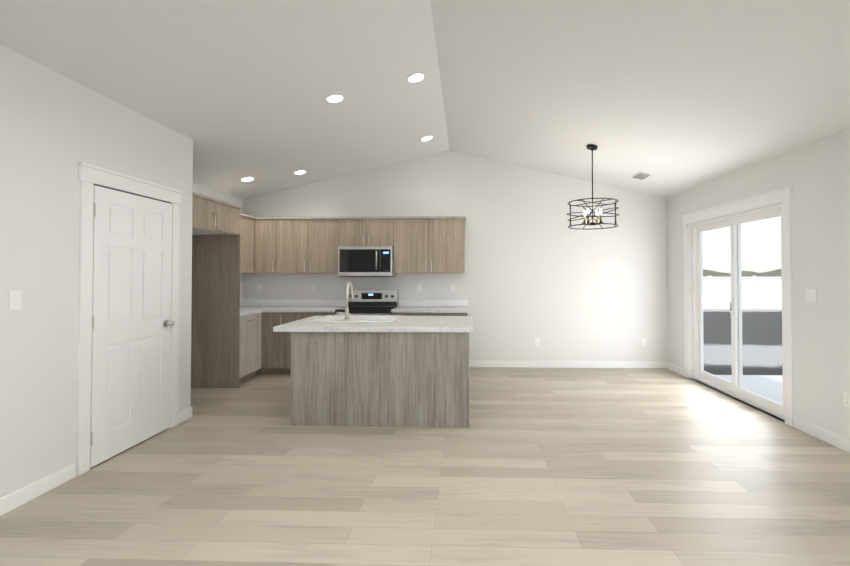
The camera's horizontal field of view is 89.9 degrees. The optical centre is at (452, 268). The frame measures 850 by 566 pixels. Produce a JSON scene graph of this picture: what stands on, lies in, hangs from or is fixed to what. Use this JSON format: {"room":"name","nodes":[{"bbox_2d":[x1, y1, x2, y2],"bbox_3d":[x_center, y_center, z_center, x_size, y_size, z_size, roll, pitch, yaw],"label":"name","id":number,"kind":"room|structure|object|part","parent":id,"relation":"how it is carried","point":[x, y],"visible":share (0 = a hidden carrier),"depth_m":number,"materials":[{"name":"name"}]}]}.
{"room":"kitchen","nodes":[
{"label":"kitchen","id":0,"kind":"room"},
{"bbox_2d":[0,45,192,497],"bbox_3d":[-2.964,0.070,3.315,0.740,2.746,1.760,0,-1,2],"label":"wall","id":1,"kind":"structure","parent":0,"point":[55,128],"depth_m":2.76,"materials":[{"name":"white paint"}]},
{"bbox_2d":[9,290,21,309],"bbox_3d":[-2.612,0.191,2.541,0.010,0.116,0.072,0,-1,2],"label":"light switch","id":2,"kind":"object","parent":1,"relation":"attached to","point":[15,300],"visible":1,"depth_m":2.54,"materials":[{"name":"white plastic"}]},
{"bbox_2d":[0,463,75,515],"bbox_3d":[-2.609,1.383,2.660,0.015,0.100,0.536,0,-1,2],"label":"baseboard","id":3,"kind":"structure","parent":1,"relation":"attached to","point":[22,495],"depth_m":2.66,"materials":[{"name":"white paint"}]},
{"bbox_2d":[76,162,182,475],"bbox_3d":[-2.574,0.357,3.463,0.032,2.177,1.058,0,-1,2],"label":"door frame","id":4,"kind":"structure","parent":1,"relation":"attached to","point":[90,176],"depth_m":3.03,"materials":[{"name":"white paint"}]},
{"bbox_2d":[90,185,174,467],"bbox_3d":[-2.542,0.419,3.456,0.090,2.028,0.820,0,-1,2],"label":"pantry door","id":5,"kind":"structure","parent":1,"relation":"in","point":[132,322],"depth_m":3.39,"materials":[{"name":"white paint"}]},
{"bbox_2d":[193,183,243,299],"bbox_3d":[-3.347,0.186,5.321,0.150,2.576,2.470,0,-1,2],"label":"wall","id":6,"kind":"structure","parent":0,"point":[206,191],"depth_m":6.00,"materials":[{"name":"white paint"}]},
{"bbox_2d":[192,192,242,235],"bbox_3d":[-2.954,-0.605,4.749,0.668,0.336,1.083,0,-1,2],"label":"upper cabinet","id":7,"kind":"object","parent":6,"relation":"attached to","point":[211,216],"depth_m":4.80,"materials":[{"name":"brown wood"}]},
{"bbox_2d":[192,214,254,275],"bbox_3d":[-3.082,-0.347,5.770,0.348,0.818,0.953,0,-1,2],"label":"upper cabinet","id":8,"kind":"object","parent":6,"relation":"attached to","point":[221,255],"depth_m":5.27,"materials":[{"name":"brown wood"}]},
{"bbox_2d":[0,367,849,565],"bbox_3d":[-0.509,1.479,1.805,7.480,0.120,9.620,0,-1,2],"label":"floor","id":9,"kind":"structure","parent":0,"point":[596,467],"depth_m":2.77,"materials":[{"name":"beige wood"}]},
{"bbox_2d":[191,312,262,387],"bbox_3d":[-2.957,1.041,5.594,0.608,0.875,0.653,0,-1,2],"label":"base cabinet","id":10,"kind":"object","parent":9,"relation":"on","point":[235,340],"depth_m":5.25,"materials":[{"name":"brown wood"}]},
{"bbox_3d":[-2.953,0.530,5.263,0.638,1.888,0.020,0,-1,2],"label":"fridge panel","id":11,"kind":"part","parent":10,"relation":"part of","materials":[{"name":"brown wood"}]},
{"bbox_2d":[191,308,262,315],"bbox_3d":[-2.948,0.583,5.581,0.628,0.039,0.613,0,-1,2],"label":"countertop","id":12,"kind":"structure","parent":10,"relation":"on","point":[214,311],"depth_m":5.25,"materials":[{"name":"white stone"}]},
{"bbox_2d":[239,304,345,311],"bbox_3d":[-2.418,0.593,6.196,1.648,0.039,0.647,0,-1,2],"label":"countertop","id":13,"kind":"structure","parent":10,"relation":"on","point":[266,307],"depth_m":6.23,"materials":[{"name":"white stone"}]},
{"bbox_2d":[263,312,335,373],"bbox_3d":[-2.113,1.051,6.189,1.038,0.875,0.628,0,-1,2],"label":"base cabinet","id":14,"kind":"object","parent":9,"relation":"on","point":[276,345],"depth_m":5.88,"materials":[{"name":"brown wood"}]},
{"bbox_2d":[335,290,397,314],"bbox_3d":[-1.215,0.901,6.070,0.758,1.170,0.718,0,-1,2],"label":"range","id":15,"kind":"object","parent":9,"relation":"on","point":[374,302],"visible":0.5,"depth_m":6.33,"materials":[{"name":"silver metal"}]},
{"bbox_2d":[290,332,468,426],"bbox_3d":[-0.658,1.023,4.408,1.652,0.876,1.001,0,-1,2],"label":"kitchen island","id":16,"kind":"object","parent":9,"relation":"on","point":[407,371],"depth_m":3.91,"materials":[{"name":"brown wood"}]},
{"bbox_2d":[273,320,472,331],"bbox_3d":[-0.725,0.563,4.093,1.841,0.046,0.430,0,-1,2],"label":"island countertop","id":17,"kind":"structure","parent":16,"relation":"on","point":[298,325],"depth_m":3.93,"materials":[{"name":"white stone"}]},
{"bbox_2d":[336,281,352,320],"bbox_3d":[-1.117,0.334,4.433,0.136,0.398,0.229,0,-1,2],"label":"faucet","id":18,"kind":"object","parent":17,"relation":"on","point":[346,314],"visible":1,"depth_m":4.34,"materials":[{"name":"silver metal"}]},
{"bbox_2d":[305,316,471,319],"bbox_3d":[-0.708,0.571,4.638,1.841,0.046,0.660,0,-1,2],"label":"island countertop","id":19,"kind":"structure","parent":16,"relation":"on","point":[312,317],"depth_m":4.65,"materials":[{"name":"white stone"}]},
{"bbox_2d":[307,315,400,321],"bbox_3d":[-1.036,0.653,4.596,0.875,0.241,0.600,0,-1,2],"label":"sink","id":20,"kind":"object","parent":19,"relation":"in","point":[361,318],"visible":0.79,"depth_m":4.86,"materials":[{"name":"white"}]},
{"bbox_2d":[391,312,466,315],"bbox_3d":[-0.308,1.050,6.133,1.042,0.875,0.628,0,-1,2],"label":"base cabinet","id":21,"kind":"object","parent":9,"relation":"on","point":[393,313],"depth_m":5.82,"materials":[{"name":"brown wood"}]},
{"bbox_2d":[391,308,466,311],"bbox_3d":[-0.302,0.592,6.130,1.054,0.039,0.648,0,-1,2],"label":"countertop","id":22,"kind":"structure","parent":21,"relation":"on","point":[395,309],"depth_m":5.82,"materials":[{"name":"white stone"}]},
{"bbox_2d":[0,0,849,199],"bbox_3d":[-0.509,-1.483,1.852,7.480,1.094,9.620,0,-1,2],"label":"ceiling","id":23,"kind":"structure","parent":0,"point":[674,97],"depth_m":3.36,"materials":[{"name":"white paint"}]},
{"bbox_2d":[241,177,253,180],"bbox_3d":[-2.741,-1.192,5.679,0.162,0.048,0.166,0,-1,2],"label":"recessed light","id":24,"kind":"object","parent":23,"relation":"in","point":[247,179],"visible":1,"depth_m":5.67,"materials":[{"name":"white plastic"}]},
{"bbox_2d":[294,170,305,174],"bbox_3d":[-2.114,-1.331,5.892,0.162,0.048,0.166,0,-1,2],"label":"recessed light","id":25,"kind":"object","parent":23,"relation":"in","point":[298,172],"visible":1,"depth_m":5.88,"materials":[{"name":"white plastic"}]},
{"bbox_2d":[326,94,343,102],"bbox_3d":[-1.112,-1.605,4.014,0.162,0.048,0.166,0,-1,2],"label":"recessed light","id":26,"kind":"object","parent":23,"relation":"in","point":[334,98],"visible":1,"depth_m":4.01,"materials":[{"name":"white plastic"}]},
{"bbox_2d":[407,73,424,82],"bbox_3d":[-0.343,-1.782,3.973,0.162,0.048,0.166,0,-1,2],"label":"recessed light","id":27,"kind":"object","parent":23,"relation":"in","point":[415,77],"visible":0.98,"depth_m":3.97,"materials":[{"name":"white plastic"}]},
{"bbox_2d":[421,136,432,140],"bbox_3d":[-0.349,-1.742,5.694,0.162,0.048,0.166,0,-1,2],"label":"recessed light","id":28,"kind":"object","parent":23,"relation":"in","point":[425,138],"visible":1,"depth_m":5.69,"materials":[{"name":"white plastic"}]},
{"bbox_2d":[567,144,618,229],"bbox_3d":[1.628,-0.960,4.949,0.584,0.958,0.584,0,-1,2],"label":"chandelier","id":29,"kind":"object","parent":23,"relation":"hanging from","point":[591,147],"visible":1,"depth_m":4.92,"materials":[{"name":"black metal"}]},
{"bbox_2d":[630,171,652,179],"bbox_3d":[2.488,-1.217,5.607,0.176,0.048,0.320,0,-1,2],"label":"ceiling vent","id":30,"kind":"object","parent":23,"relation":"in","point":[639,175],"visible":1,"depth_m":5.59,"materials":[{"name":"white plastic"}]},
{"bbox_2d":[243,151,667,361],"bbox_3d":[-0.363,-0.101,6.544,7.480,3.390,0.150,0,-1,2],"label":"wall","id":31,"kind":"structure","parent":0,"point":[536,266],"depth_m":6.42,"materials":[{"name":"white paint"}]},
{"bbox_2d":[256,284,260,291],"bbox_3d":[-2.984,0.299,6.539,0.072,0.116,0.008,0,-1,2],"label":"outlet","id":32,"kind":"object","parent":31,"relation":"attached to","point":[258,287],"visible":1,"depth_m":6.54,"materials":[{"name":"white plastic"}]},
{"bbox_2d":[255,217,338,272],"bbox_3d":[-2.259,-0.338,6.365,1.247,0.818,0.328,0,-1,2],"label":"upper cabinet","id":33,"kind":"object","parent":31,"relation":"attached to","point":[282,244],"depth_m":6.20,"materials":[{"name":"brown wood"}]},
{"bbox_2d":[311,284,315,291],"bbox_3d":[-2.135,0.298,6.512,0.072,0.116,0.008,0,-1,2],"label":"outlet","id":34,"kind":"object","parent":31,"relation":"attached to","point":[313,287],"visible":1,"depth_m":6.51,"materials":[{"name":"white plastic"}]},
{"bbox_2d":[339,216,394,247],"bbox_3d":[-1.243,-0.531,6.337,0.783,0.433,0.328,0,-1,2],"label":"upper cabinet","id":35,"kind":"object","parent":31,"relation":"attached to","point":[365,230],"depth_m":6.17,"materials":[{"name":"brown wood"}]},
{"bbox_2d":[338,246,396,276],"bbox_3d":[-1.246,-0.093,6.250,0.776,0.439,0.471,0,-1,2],"label":"microwave","id":36,"kind":"object","parent":35,"relation":"attached to","point":[365,261],"visible":0.96,"depth_m":6.07,"materials":[{"name":"silver metal"}]},
{"bbox_2d":[417,284,421,291],"bbox_3d":[-0.505,0.298,6.462,0.072,0.116,0.008,0,-1,2],"label":"outlet","id":37,"kind":"object","parent":31,"relation":"attached to","point":[419,287],"visible":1,"depth_m":6.46,"materials":[{"name":"white plastic"}]},
{"bbox_2d":[394,216,465,272],"bbox_3d":[-0.337,-0.339,6.305,1.030,0.818,0.328,0,-1,2],"label":"upper cabinet","id":38,"kind":"object","parent":31,"relation":"attached to","point":[423,244],"depth_m":6.14,"materials":[{"name":"brown wood"}]},
{"bbox_2d":[451,284,454,291],"bbox_3d":[0.004,0.297,6.446,0.072,0.116,0.008,0,-1,2],"label":"outlet","id":39,"kind":"object","parent":31,"relation":"attached to","point":[452,287],"visible":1,"depth_m":6.44,"materials":[{"name":"white plastic"}]},
{"bbox_2d":[535,338,539,344],"bbox_3d":[1.274,1.102,6.394,0.072,0.116,0.008,0,-1,2],"label":"electrical outlet","id":40,"kind":"object","parent":31,"relation":"attached to","point":[537,341],"visible":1,"depth_m":6.39,"materials":[{"name":"white plastic"}]},
{"bbox_2d":[469,360,666,368],"bbox_3d":[1.722,1.441,6.371,2.965,0.100,0.016,0,-1,2],"label":"baseboard","id":41,"kind":"structure","parent":31,"relation":"attached to","point":[472,363],"depth_m":6.37,"materials":[{"name":"white paint"}]},
{"bbox_2d":[641,338,645,345],"bbox_3d":[2.853,1.101,6.345,0.072,0.116,0.008,0,-1,2],"label":"electrical outlet","id":42,"kind":"object","parent":31,"relation":"attached to","point":[643,341],"visible":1,"depth_m":6.34,"materials":[{"name":"white plastic"}]},
{"bbox_2d":[666,128,849,439],"bbox_3d":[3.134,0.187,1.728,0.150,2.662,9.250,0,-1,2],"label":"wall","id":43,"kind":"structure","parent":0,"point":[815,175],"depth_m":3.70,"materials":[{"name":"white paint"}]},
{"bbox_2d":[667,362,684,376],"bbox_3d":[3.187,1.436,6.051,0.013,0.100,0.485,0,-1,2],"label":"baseboard","id":44,"kind":"structure","parent":43,"relation":"attached to","point":[670,366],"depth_m":6.04,"materials":[{"name":"white paint"}]},
{"bbox_2d":[682,186,793,426],"bbox_3d":[3.208,0.365,4.864,0.167,2.205,1.954,0,-1,2],"label":"door frame","id":45,"kind":"structure","parent":43,"relation":"attached to","point":[735,388],"depth_m":4.83,"materials":[{"name":"white plastic"}]},
{"bbox_2d":[702,217,782,401],"bbox_3d":[3.247,0.422,4.862,0.050,1.850,1.520,0,-1,2],"label":"door","id":46,"kind":"structure","parent":43,"relation":"in","point":[744,309],"depth_m":4.65,"materials":[{"name":"clear glass"}]},
{"bbox_2d":[806,289,816,302],"bbox_3d":[3.114,0.239,3.693,0.011,0.116,0.116,0,-1,2],"label":"double light switch","id":47,"kind":"object","parent":43,"relation":"attached to","point":[811,295],"visible":1,"depth_m":3.69,"materials":[{"name":"white plastic"}]},
{"bbox_2d":[793,416,849,452],"bbox_3d":[3.015,1.349,0.505,0.013,0.100,6.775,0,-1,2],"label":"baseboard","id":48,"kind":"structure","parent":43,"relation":"attached to","point":[840,442],"depth_m":3.57,"materials":[{"name":"white paint"}]},
{"bbox_2d":[843,391,849,407],"bbox_3d":[3.105,1.034,3.341,0.008,0.116,0.072,0,-1,2],"label":"electrical outlet","id":49,"kind":"object","parent":43,"relation":"attached to","point":[846,395],"visible":1,"depth_m":3.35,"materials":[{"name":"white plastic"}]},
{"label":"outside","id":50,"kind":"structure","parent":0,"visible":0},
{"bbox_2d":[703,269,780,276],"bbox_3d":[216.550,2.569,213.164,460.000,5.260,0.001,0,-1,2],"label":"trees","id":51,"kind":"object","parent":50,"point":[773,273],"depth_m":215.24,"materials":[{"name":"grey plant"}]},
{"bbox_2d":[703,309,782,374],"bbox_3d":[47.087,2.229,18.315,86.660,0.200,100.000,0,-1,2],"label":"ground","id":52,"kind":"structure","parent":50,"point":[726,361],"depth_m":11.77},
{"bbox_2d":[703,276,781,308],"bbox_3d":[32.516,1.295,22.810,56.065,1.810,0.130,0,-1,2],"label":"fence","id":53,"kind":"object","parent":52,"relation":"on","point":[764,285],"depth_m":23.29,"materials":[{"name":"white plastic"}]},
{"bbox_2d":[716,375,782,403],"bbox_3d":[4.935,1.726,4.424,3.260,0.370,3.600,0,-1,2],"label":"patio slab","id":54,"kind":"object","parent":52,"relation":"on","point":[765,380],"depth_m":5.71,"materials":[{"name":"concrete"}]}
]}

